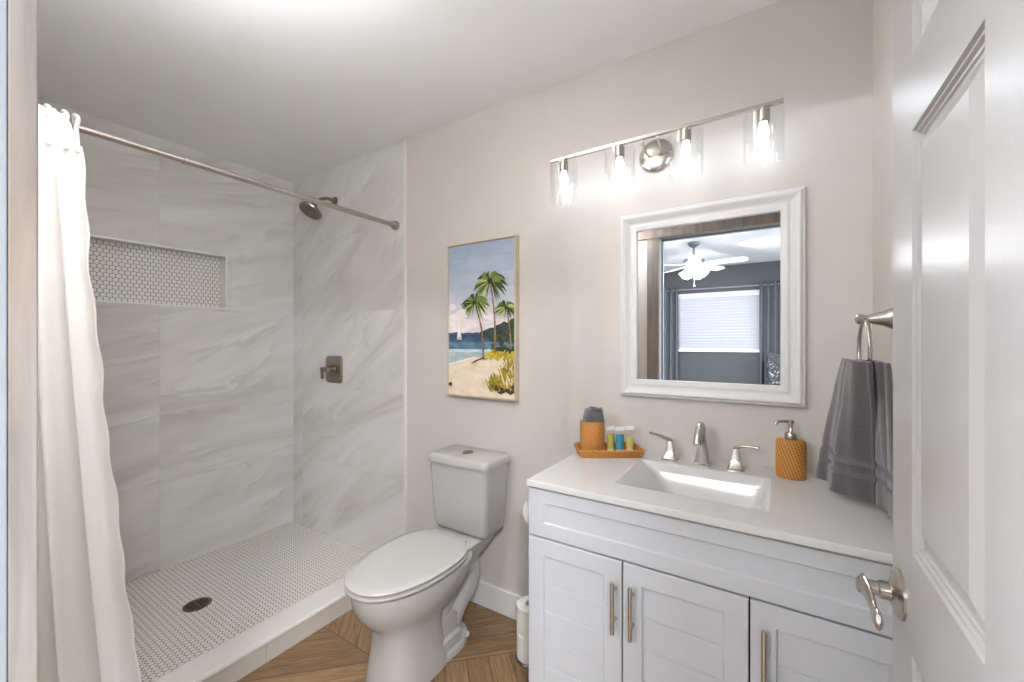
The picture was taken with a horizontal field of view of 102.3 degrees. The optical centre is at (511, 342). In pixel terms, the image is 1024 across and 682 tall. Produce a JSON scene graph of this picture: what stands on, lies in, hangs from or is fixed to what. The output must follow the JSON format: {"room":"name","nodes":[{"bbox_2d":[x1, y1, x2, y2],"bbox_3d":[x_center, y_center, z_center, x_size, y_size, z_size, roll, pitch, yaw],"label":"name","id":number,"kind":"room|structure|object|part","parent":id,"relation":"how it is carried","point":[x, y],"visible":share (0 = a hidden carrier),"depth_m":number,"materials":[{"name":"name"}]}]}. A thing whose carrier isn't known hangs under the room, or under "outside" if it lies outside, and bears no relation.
{"room":"bathroom","nodes":[
{"label":"bathroom","id":0,"kind":"room"},
{"bbox_2d":[88,238,219,307],"bbox_3d":[-2.081,-0.375,2.324,0.030,0.375,0.799,0,0,33],"label":"shower niche","id":1,"kind":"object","parent":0,"point":[118,271],"depth_m":2.35,"materials":[{"name":"white tile"}]},
{"bbox_2d":[38,98,292,583],"bbox_3d":[-2.022,0.078,2.315,0.100,2.440,1.559,0,0,33],"label":"wall","id":2,"kind":"structure","parent":0,"point":[198,402],"depth_m":2.44,"materials":[{"name":"tile"}]},
{"bbox_2d":[90,234,226,308],"bbox_3d":[-2.029,-0.375,2.291,0.093,0.335,0.759,0,0,33],"label":"trim","id":3,"kind":"structure","parent":2,"relation":"attached to","point":[223,259],"depth_m":2.45,"materials":[{"name":"tile"}]},
{"bbox_2d":[125,521,367,681],"bbox_3d":[-1.586,1.313,2.029,1.142,0.070,1.774,0,0,33],"label":"floor","id":4,"kind":"structure","parent":0,"point":[249,581],"depth_m":2.15,"materials":[{"name":"white tile"}]},
{"bbox_2d":[182,597,211,611],"bbox_3d":[-1.531,1.275,2.006,0.116,0.004,0.116,0,0,33],"label":"shower drain","id":5,"kind":"object","parent":4,"relation":"on","point":[197,604],"visible":1,"depth_m":2.00,"materials":[{"name":"brown metal"}]},
{"bbox_2d":[237,601,528,681],"bbox_3d":[-0.124,1.323,1.095,2.087,0.050,1.774,0,0,33],"label":"floor","id":6,"kind":"structure","parent":0,"point":[338,651],"depth_m":1.70,"materials":[{"name":"brown wood"}]},
{"bbox_2d":[152,577,351,681],"bbox_3d":[-1.050,1.274,1.695,0.130,0.147,1.559,0,0,33],"label":"curb","id":7,"kind":"object","parent":6,"relation":"on","point":[242,654],"visible":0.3,"depth_m":1.69,"materials":[{"name":"stone"}]},
{"bbox_2d":[344,444,509,681],"bbox_3d":[-0.349,0.909,1.722,0.362,0.788,0.740,0,0,33],"label":"toilet","id":8,"kind":"object","parent":6,"relation":"on","point":[414,591],"visible":1,"depth_m":1.64,"materials":[{"name":"ceramic"}]},
{"bbox_3d":[-0.412,0.875,1.619,0.358,0.014,0.498,0,0,33],"label":"seat","id":9,"kind":"part","parent":8,"relation":"part of","materials":[{"name":"plastic"}]},
{"bbox_3d":[-0.412,0.854,1.619,0.358,0.016,0.497,0,0,33],"label":"lid","id":10,"kind":"part","parent":8,"relation":"part of","materials":[{"name":"plastic"}]},
{"bbox_3d":[-0.398,1.093,1.650,0.357,0.408,0.526,0,0,33],"label":"bowl","id":11,"kind":"part","parent":8,"relation":"part of","materials":[{"name":"ceramic"}]},
{"bbox_3d":[-0.204,0.540,1.941,0.350,0.040,0.214,0,0,33],"label":"tank lid","id":12,"kind":"part","parent":8,"relation":"part of","materials":[{"name":"ceramic"}]},
{"bbox_3d":[-0.203,0.716,1.943,0.336,0.313,0.198,0,0,33],"label":"tank","id":13,"kind":"part","parent":8,"relation":"part of","materials":[{"name":"ceramic"}]},
{"bbox_2d":[515,600,528,667],"bbox_3d":[0.075,1.180,1.702,0.124,0.235,0.124,0,0,33],"label":"stand","id":14,"kind":"object","parent":6,"relation":"on","point":[516,658],"visible":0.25,"depth_m":1.66,"materials":[{"name":"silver metal"}]},
{"bbox_2d":[517,632,528,664],"bbox_3d":[0.075,1.237,1.702,0.112,0.106,0.112,0,0,33],"label":"toilet paper roll","id":15,"kind":"object","parent":14,"relation":"on","point":[522,642],"visible":0.32,"depth_m":1.66,"materials":[{"name":"white paper"}]},
{"bbox_2d":[517,596,528,637],"bbox_3d":[0.075,1.131,1.702,0.112,0.106,0.112,0,0,33],"label":"toilet paper roll","id":16,"kind":"object","parent":15,"relation":"on","point":[522,603],"visible":0.42,"depth_m":1.66,"materials":[{"name":"white paper"}]},
{"bbox_2d":[529,486,892,681],"bbox_3d":[0.562,0.869,1.249,0.890,0.857,0.572,0,0,33],"label":"bathroom vanity","id":17,"kind":"object","parent":6,"relation":"on","point":[617,593],"visible":0.82,"depth_m":1.04,"materials":[{"name":"paint"}]},
{"bbox_3d":[0.179,0.897,1.205,0.292,0.602,0.018,0,0,33],"label":"door","id":18,"kind":"part","parent":17,"relation":"part of","materials":[{"name":"paint"}]},
{"bbox_3d":[0.274,0.713,1.114,0.012,0.138,0.034,0,0,33],"label":"handle","id":19,"kind":"part","parent":17,"relation":"part of","materials":[{"name":"silver metal"}]},
{"bbox_3d":[0.315,0.713,1.088,0.012,0.138,0.034,0,0,33],"label":"handle","id":20,"kind":"part","parent":17,"relation":"part of","materials":[{"name":"silver metal"}]},
{"bbox_3d":[0.430,0.897,1.045,0.295,0.602,0.018,0,0,33],"label":"door","id":21,"kind":"part","parent":17,"relation":"part of","materials":[{"name":"paint"}]},
{"bbox_2d":[527,450,892,564],"bbox_3d":[0.569,0.476,1.260,0.894,0.113,0.552,0,0,33],"label":"countertop","id":22,"kind":"structure","parent":17,"relation":"on","point":[806,512],"depth_m":1.13,"materials":[{"name":"stone"}]},
{"bbox_2d":[574,442,644,457],"bbox_3d":[0.362,0.406,1.553,0.242,0.030,0.128,0,0,0],"label":"woven tray","id":23,"kind":"object","parent":22,"relation":"on","point":[637,452],"visible":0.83,"depth_m":1.49,"materials":[{"name":"wicker"}]},
{"bbox_2d":[580,419,604,449],"bbox_3d":[0.303,0.355,1.554,0.093,0.120,0.082,0,0,-6],"label":"cup","id":24,"kind":"object","parent":23,"relation":"on","point":[592,434],"visible":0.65,"depth_m":1.52,"materials":[{"name":"wicker"}]},
{"bbox_2d":[582,406,604,425],"bbox_3d":[0.302,0.321,1.552,0.089,0.160,0.074,0,0,33],"label":"rolled washcloth","id":25,"kind":"object","parent":24,"relation":"in","point":[591,414],"visible":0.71,"depth_m":1.53,"materials":[{"name":"grey fabric"}]},
{"bbox_2d":[606,426,614,449],"bbox_3d":[0.374,0.367,1.563,0.029,0.096,0.029,0,0,30],"label":"toiletry tube","id":26,"kind":"object","parent":23,"relation":"on","point":[610,437],"visible":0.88,"depth_m":1.56,"materials":[{"name":"yellow plastic"}]},
{"bbox_2d":[615,427,623,449],"bbox_3d":[0.406,0.367,1.553,0.029,0.096,0.029,0,0,34],"label":"toiletry tube","id":27,"kind":"object","parent":23,"relation":"on","point":[619,437],"visible":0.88,"depth_m":1.55,"materials":[{"name":"blue plastic"}]},
{"bbox_2d":[625,426,633,449],"bbox_3d":[0.447,0.367,1.565,0.029,0.096,0.029,0,0,41],"label":"toiletry tube","id":28,"kind":"object","parent":23,"relation":"on","point":[629,439],"visible":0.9,"depth_m":1.56,"materials":[{"name":"yellow plastic"}]},
{"bbox_2d":[615,459,770,511],"bbox_3d":[0.552,0.476,1.252,0.395,0.113,0.297,0,0,33],"label":"basin","id":29,"kind":"object","parent":22,"relation":"in","point":[750,492],"depth_m":1.34,"materials":[{"name":"white ceramic"}]},
{"bbox_2d":[649,422,759,471],"bbox_3d":[0.632,0.345,1.387,0.346,0.152,0.140,0,0,33],"label":"faucet","id":30,"kind":"object","parent":22,"relation":"on","point":[702,458],"visible":1,"depth_m":1.40,"materials":[{"name":"silver metal"}]},
{"bbox_3d":[0.547,0.372,1.489,0.094,0.098,0.056,0,0,33],"label":"lever handle","id":31,"kind":"part","parent":30,"relation":"part of","materials":[{"name":"silver metal"}]},
{"bbox_3d":[0.633,0.345,1.386,0.054,0.152,0.140,0,0,33],"label":"spout","id":32,"kind":"part","parent":30,"relation":"part of","materials":[{"name":"silver metal"}]},
{"bbox_3d":[0.760,0.376,1.353,0.094,0.089,0.056,0,0,33],"label":"lever handle","id":33,"kind":"part","parent":30,"relation":"part of","materials":[{"name":"silver metal"}]},
{"bbox_2d":[774,419,806,480],"bbox_3d":[0.864,0.331,1.281,0.084,0.180,0.054,0,0,33],"label":"soap dispenser","id":34,"kind":"object","parent":22,"relation":"on","point":[790,451],"visible":1,"depth_m":1.26,"materials":[{"name":"wicker"}]},
{"bbox_3d":[0.844,0.250,1.286,0.047,0.018,0.011,0,0,14],"label":"pump spout","id":35,"kind":"part","parent":34,"relation":"part of","materials":[{"name":"silver metal"}]},
{"bbox_2d":[775,437,806,480],"bbox_3d":[0.866,0.361,1.280,0.081,0.120,0.054,0,0,33],"label":"bottle","id":36,"kind":"object","parent":34,"relation":"attached to","point":[790,452],"depth_m":1.26,"materials":[{"name":"wicker"}]},
{"bbox_3d":[0.567,0.713,0.927,0.012,0.138,0.034,0,0,33],"label":"handle","id":37,"kind":"part","parent":17,"relation":"part of","materials":[{"name":"silver metal"}]},
{"bbox_3d":[0.681,0.897,0.885,0.294,0.602,0.018,0,0,33],"label":"door","id":38,"kind":"part","parent":17,"relation":"part of","materials":[{"name":"paint"}]},
{"bbox_2d":[38,0,779,181],"bbox_3d":[-0.656,-1.182,1.435,3.350,0.080,1.774,0,0,33],"label":"ceiling","id":39,"kind":"structure","parent":0,"point":[290,90],"depth_m":1.67,"materials":[{"name":"paint"}]},
{"bbox_2d":[293,0,872,595],"bbox_3d":[-0.206,0.078,2.140,3.349,2.440,0.101,0,0,33],"label":"wall","id":40,"kind":"structure","parent":0,"point":[487,174],"depth_m":1.82,"materials":[{"name":"paint"}]},
{"bbox_2d":[70,122,399,230],"bbox_3d":[-1.084,-0.670,1.716,0.056,0.056,1.558,0,0,33],"label":"shower curtain rod","id":41,"kind":"object","parent":40,"relation":"attached to","point":[394,225],"visible":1,"depth_m":1.62,"materials":[{"name":"silver metal"}]},
{"bbox_2d":[38,104,140,681],"bbox_3d":[-1.396,0.275,1.274,0.144,1.975,0.382,0,0,36],"label":"shower curtain","id":42,"kind":"object","parent":41,"relation":"hanging from","point":[86,623],"visible":0.74,"depth_m":1.30,"materials":[{"name":"white fabric"}]},
{"bbox_2d":[299,197,337,219],"bbox_3d":[-1.210,-0.857,2.583,0.144,0.181,0.234,0,0,33],"label":"shower","id":43,"kind":"object","parent":40,"relation":"attached to","point":[310,210],"visible":0.91,"depth_m":2.54,"materials":[{"name":"silver metal"}]},
{"bbox_3d":[-1.242,-0.800,2.531,0.118,0.063,0.100,0,0,33],"label":"nozzle plate","id":44,"kind":"part","parent":43,"relation":"part of","materials":[{"name":"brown metal"}]},
{"bbox_3d":[-1.193,-0.881,2.608,0.038,0.101,0.164,0,0,33],"label":"arm","id":45,"kind":"part","parent":43,"relation":"part of","materials":[{"name":"silver metal"}]},
{"bbox_2d":[320,356,342,382],"bbox_3d":[-1.171,0.176,2.661,0.169,0.176,0.059,0,0,33],"label":"shower valve","id":46,"kind":"object","parent":40,"relation":"attached to","point":[334,364],"visible":1,"depth_m":2.66,"materials":[{"name":"silver metal"}]},
{"bbox_3d":[-1.188,0.191,2.667,0.096,0.090,0.050,0,0,33],"label":"valve lever","id":47,"kind":"part","parent":46,"relation":"part of","materials":[{"name":"silver metal"}]},
{"bbox_2d":[404,139,406,533],"bbox_3d":[-0.602,0.078,2.329,0.012,2.440,0.013,0,0,33],"label":"trim","id":48,"kind":"structure","parent":40,"relation":"attached to","point":[405,140],"depth_m":2.32,"materials":[{"name":"white paint"}]},
{"bbox_2d":[447,234,518,400],"bbox_3d":[-0.151,-0.113,2.027,0.419,0.771,0.033,0,0,33],"label":"framed painting","id":49,"kind":"object","parent":40,"relation":"attached to","point":[483,275],"visible":1,"depth_m":2.01,"materials":[{"name":"paint"}]},
{"bbox_2d":[470,580,522,620],"bbox_3d":[-0.120,1.239,2.018,1.134,0.118,0.014,0,0,33],"label":"baseboard","id":50,"kind":"structure","parent":40,"relation":"attached to","point":[497,599],"depth_m":1.98,"materials":[{"name":"white paint"}]},
{"bbox_2d":[550,98,783,190],"bbox_3d":[0.518,-0.680,1.520,0.814,0.204,0.166,0,0,33],"label":"vanity light","id":51,"kind":"object","parent":40,"relation":"attached to","point":[657,155],"visible":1,"depth_m":1.54,"materials":[{"name":"silver metal"}]},
{"bbox_2d":[559,159,567,190],"bbox_3d":[0.212,-0.685,1.686,0.036,0.133,0.036,0,0,33],"label":"bulb","id":52,"kind":"object","parent":51,"relation":"attached to","point":[563,163],"depth_m":1.67,"materials":[{"name":"white glass"}]},
{"bbox_2d":[615,144,624,178],"bbox_3d":[0.407,-0.685,1.561,0.036,0.133,0.036,0,0,33],"label":"bulb","id":53,"kind":"object","parent":51,"relation":"attached to","point":[619,148],"depth_m":1.55,"materials":[{"name":"white glass"}]},
{"bbox_3d":[0.502,-0.731,1.554,0.017,0.047,0.097,0,0,39],"label":"arm","id":54,"kind":"part","parent":51,"relation":"part of","materials":[{"name":"silver metal"}]},
{"bbox_3d":[0.546,-0.731,1.527,0.017,0.047,0.097,0,0,26],"label":"arm","id":55,"kind":"part","parent":51,"relation":"part of","materials":[{"name":"silver metal"}]},
{"bbox_2d":[680,127,690,164],"bbox_3d":[0.605,-0.685,1.435,0.036,0.133,0.036,0,0,33],"label":"bulb","id":56,"kind":"object","parent":51,"relation":"attached to","point":[685,133],"depth_m":1.42,"materials":[{"name":"white glass"}]},
{"bbox_2d":[757,106,769,147],"bbox_3d":[0.799,-0.685,1.311,0.036,0.133,0.036,0,0,33],"label":"bulb","id":57,"kind":"object","parent":51,"relation":"attached to","point":[763,113],"depth_m":1.30,"materials":[{"name":"white glass"}]},
{"bbox_2d":[620,186,805,407],"bbox_3d":[0.691,-0.146,1.492,0.607,0.715,0.029,0,0,33],"label":"framed mirror","id":58,"kind":"object","parent":40,"relation":"attached to","point":[713,294],"visible":1,"depth_m":1.46,"materials":[{"name":"white paint"}]},
{"bbox_2d":[638,211,779,384],"bbox_3d":[0.695,-0.146,1.497,0.487,0.595,0.008,0,0,33],"label":"mirror glass","id":59,"kind":"object","parent":58,"relation":"attached to","point":[709,284],"depth_m":1.48,"materials":[{"name":"mirror"}]},
{"bbox_2d":[873,0,892,379],"bbox_3d":[0.714,0.078,0.561,0.100,2.440,1.774,0,0,33],"label":"wall","id":60,"kind":"structure","parent":0,"point":[882,9],"depth_m":1.15,"materials":[{"name":"paint"}]},
{"bbox_2d":[855,307,892,361],"bbox_3d":[0.900,0.004,1.021,0.080,0.188,0.159,0,0,33],"label":"towel ring","id":61,"kind":"object","parent":60,"relation":"attached to","point":[884,318],"visible":0.75,"depth_m":1.01,"materials":[{"name":"silver metal"}]},
{"bbox_2d":[815,357,892,520],"bbox_3d":[0.883,0.219,1.044,0.098,0.358,0.326,0,0,16],"label":"hand towel","id":62,"kind":"object","parent":61,"relation":"hanging from","point":[856,451],"visible":0.92,"depth_m":1.01,"materials":[{"name":"grey fabric"}]},
{"bbox_3d":[0.900,-0.058,1.021,0.080,0.062,0.062,0,0,33],"label":"post","id":63,"kind":"part","parent":61,"relation":"part of","materials":[{"name":"silver metal"}]},
{"bbox_3d":[-1.144,0.078,0.763,3.250,2.440,0.115,0,0,33],"label":"wall","id":64,"kind":"structure","parent":0,"visible":0},
{"bbox_2d":[0,0,37,681],"bbox_3d":[-0.263,0.214,0.213,1.172,2.168,0.147,0,0,33],"label":"door frame","id":65,"kind":"structure","parent":64,"relation":"attached to","point":[22,15],"depth_m":0.47,"materials":[{"name":"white wood"}]},
{"bbox_2d":[855,0,1023,681],"bbox_3d":[0.435,0.269,0.372,0.093,2.033,0.888,0,0,33],"label":"door","id":66,"kind":"structure","parent":64,"relation":"in","point":[954,588],"depth_m":0.49,"materials":[{"name":"white paint"}]},
{"bbox_3d":[0.593,0.419,0.664,0.046,0.041,0.139,0,0,33],"label":"lever","id":67,"kind":"part","parent":66,"relation":"part of","materials":[{"name":"silver metal"}]},
{"bbox_3d":[0.160,0.604,1.515,0.082,0.040,0.140,0,0,33],"label":"paper holder","id":68,"kind":"object","parent":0,"visible":0},
{"bbox_2d":[523,500,528,524],"bbox_3d":[0.114,0.616,1.515,0.114,0.114,0.100,0,0,33],"label":"toilet paper roll","id":69,"kind":"object","parent":68,"relation":"hanging from","point":[526,505],"visible":0.09,"depth_m":1.49,"materials":[{"name":"white paper"}]}
]}

